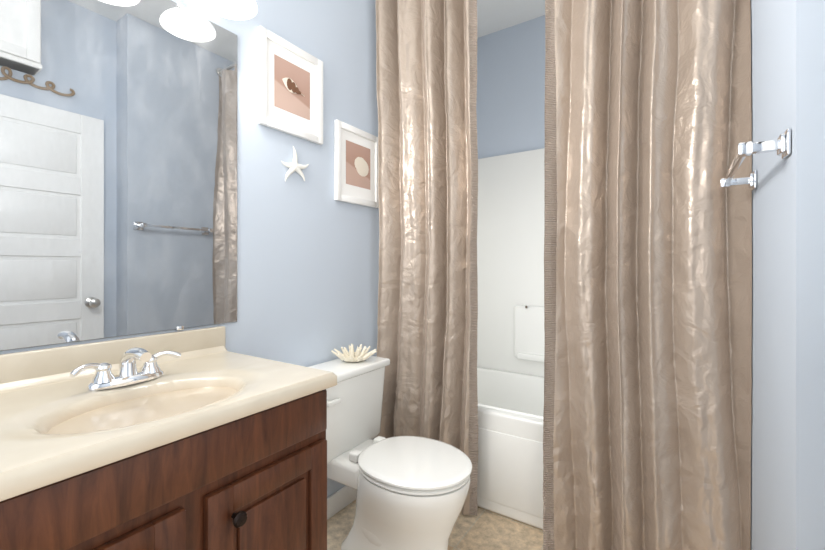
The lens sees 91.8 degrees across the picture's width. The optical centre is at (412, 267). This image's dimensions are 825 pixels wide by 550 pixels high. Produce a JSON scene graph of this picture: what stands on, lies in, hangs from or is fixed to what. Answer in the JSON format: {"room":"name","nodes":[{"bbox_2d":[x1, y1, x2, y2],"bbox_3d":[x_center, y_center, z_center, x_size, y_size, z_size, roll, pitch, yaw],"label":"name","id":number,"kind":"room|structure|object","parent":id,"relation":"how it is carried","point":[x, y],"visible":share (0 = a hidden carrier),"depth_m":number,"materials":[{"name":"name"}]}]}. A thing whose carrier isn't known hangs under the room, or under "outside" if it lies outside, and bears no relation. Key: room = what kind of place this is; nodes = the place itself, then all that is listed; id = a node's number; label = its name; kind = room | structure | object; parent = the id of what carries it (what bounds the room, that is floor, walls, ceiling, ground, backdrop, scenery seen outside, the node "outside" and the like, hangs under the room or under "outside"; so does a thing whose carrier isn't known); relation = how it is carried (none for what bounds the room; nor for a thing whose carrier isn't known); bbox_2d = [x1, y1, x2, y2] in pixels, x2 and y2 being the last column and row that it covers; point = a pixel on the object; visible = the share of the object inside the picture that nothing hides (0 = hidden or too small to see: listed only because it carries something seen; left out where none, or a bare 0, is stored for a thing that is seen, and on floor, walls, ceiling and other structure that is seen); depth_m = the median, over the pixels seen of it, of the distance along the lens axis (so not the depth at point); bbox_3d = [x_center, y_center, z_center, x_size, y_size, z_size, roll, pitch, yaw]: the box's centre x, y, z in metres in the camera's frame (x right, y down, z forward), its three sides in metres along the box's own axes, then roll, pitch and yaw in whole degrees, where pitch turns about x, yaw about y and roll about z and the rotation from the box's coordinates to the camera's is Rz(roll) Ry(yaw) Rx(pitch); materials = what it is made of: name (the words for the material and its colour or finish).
{"room":"bathroom","nodes":[
{"label":"bathroom","id":0,"kind":"room"},
{"bbox_2d":[0,0,378,497],"bbox_3d":[-0.563,-0.220,1.668,0.100,2.740,3.160,0,0,34],"label":"wall","id":1,"kind":"structure","parent":0,"point":[307,269],"depth_m":1.73,"materials":[{"name":"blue paint"}]},
{"bbox_2d":[0,0,236,350],"bbox_3d":[-0.874,-0.324,1.095,0.012,1.051,0.862,0,0,34],"label":"mirror","id":2,"kind":"object","parent":1,"relation":"attached to","point":[118,168],"visible":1,"depth_m":1.14,"materials":[{"name":"clear glass"}]},
{"bbox_2d":[199,0,257,19],"bbox_3d":[-0.751,-0.905,1.095,0.217,0.129,0.722,0,0,34],"label":"sconce","id":3,"kind":"object","parent":1,"relation":"attached to","point":[238,9],"visible":1,"depth_m":1.30,"materials":[{"name":"white glass"}]},
{"bbox_2d":[258,26,322,144],"bbox_3d":[-0.495,-0.735,1.658,0.020,0.370,0.324,0,0,34],"label":"picture frame","id":4,"kind":"object","parent":1,"relation":"attached to","point":[290,88],"visible":1,"depth_m":1.64,"materials":[{"name":"white wood"}]},
{"bbox_2d":[281,146,308,181],"bbox_3d":[-0.488,-0.427,1.672,0.016,0.154,0.145,0,0,34],"label":"art","id":5,"kind":"object","parent":1,"relation":"attached to","point":[294,166],"visible":1,"depth_m":1.66,"materials":[{"name":"white"}]},
{"bbox_2d":[327,486,356,519],"bbox_3d":[-0.403,1.103,1.806,0.014,0.095,0.947,0,0,34],"label":"baseboard","id":6,"kind":"structure","parent":1,"relation":"attached to","point":[341,499],"depth_m":1.87,"materials":[{"name":"white wood"}]},
{"bbox_2d":[334,119,378,207],"bbox_3d":[-0.270,-0.502,1.999,0.020,0.375,0.324,0,0,34],"label":"picture frame","id":7,"kind":"object","parent":1,"relation":"attached to","point":[355,165],"visible":1,"depth_m":1.98,"materials":[{"name":"white wood"}]},
{"bbox_2d":[375,0,477,515],"bbox_3d":[0.064,-0.151,1.961,0.548,2.567,0.136,0,0,30],"label":"curtain","id":8,"kind":"object","parent":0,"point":[426,83],"visible":0.96,"depth_m":1.95,"materials":[{"name":"beige fabric"}]},
{"bbox_2d":[327,500,576,549],"bbox_3d":[0.188,1.190,1.171,1.900,0.080,3.160,0,0,34],"label":"floor","id":9,"kind":"structure","parent":0,"point":[484,529],"depth_m":1.74,"materials":[{"name":"tile"}]},
{"bbox_2d":[0,326,336,549],"bbox_3d":[-0.640,0.672,0.936,0.573,0.955,0.759,0,0,34],"label":"vanity cabinet","id":10,"kind":"object","parent":9,"relation":"on","point":[200,439],"visible":1,"depth_m":0.86,"materials":[{"name":"brown wood"}]},
{"bbox_2d":[309,356,471,549],"bbox_3d":[-0.109,0.788,1.593,0.723,0.724,0.484,0,0,34],"label":"toilet","id":11,"kind":"object","parent":9,"relation":"on","point":[412,492],"visible":0.9,"depth_m":1.50,"materials":[{"name":"white ceramic"}]},
{"bbox_2d":[332,344,376,361],"bbox_3d":[-0.265,0.388,1.818,0.196,0.072,0.205,0,0,34],"label":"decor","id":12,"kind":"object","parent":11,"relation":"on","point":[351,355],"visible":1,"depth_m":1.79,"materials":[{"name":"beige"}]},
{"bbox_2d":[477,148,544,529],"bbox_3d":[0.716,0.205,2.114,1.534,1.890,0.799,0,0,34],"label":"bathtub","id":13,"kind":"object","parent":9,"relation":"on","point":[510,322],"visible":0.19,"depth_m":2.52,"materials":[{"name":"white plastic"}]},
{"bbox_2d":[476,15,544,158],"bbox_3d":[0.965,-0.220,2.491,1.540,2.740,0.100,0,0,34],"label":"wall","id":14,"kind":"structure","parent":0,"point":[510,107],"depth_m":2.64,"materials":[{"name":"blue paint"}]},
{"bbox_2d":[477,0,544,37],"bbox_3d":[0.188,-1.630,1.171,1.900,0.080,3.160,0,0,34],"label":"ceiling","id":15,"kind":"structure","parent":0,"point":[493,16],"depth_m":2.50,"materials":[{"name":"white paint"}]},
{"bbox_2d":[543,0,751,549],"bbox_3d":[0.823,-0.148,1.480,0.656,2.573,0.152,0,0,34],"label":"curtain","id":16,"kind":"object","parent":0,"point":[647,318],"visible":0.98,"depth_m":1.45,"materials":[{"name":"beige fabric"}]},
{"bbox_2d":[750,0,824,549],"bbox_3d":[1.313,-0.220,1.386,0.260,2.740,1.560,0,0,34],"label":"wall","id":17,"kind":"structure","parent":0,"point":[788,318],"depth_m":0.86,"materials":[{"name":"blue paint"}]},
{"bbox_2d":[720,128,790,190],"bbox_3d":[0.889,-0.265,1.060,0.086,0.054,0.484,0,0,34],"label":"towel rail","id":18,"kind":"object","parent":17,"relation":"attached to","point":[781,145],"visible":1,"depth_m":0.89,"materials":[{"name":"silver metal"}]}
]}

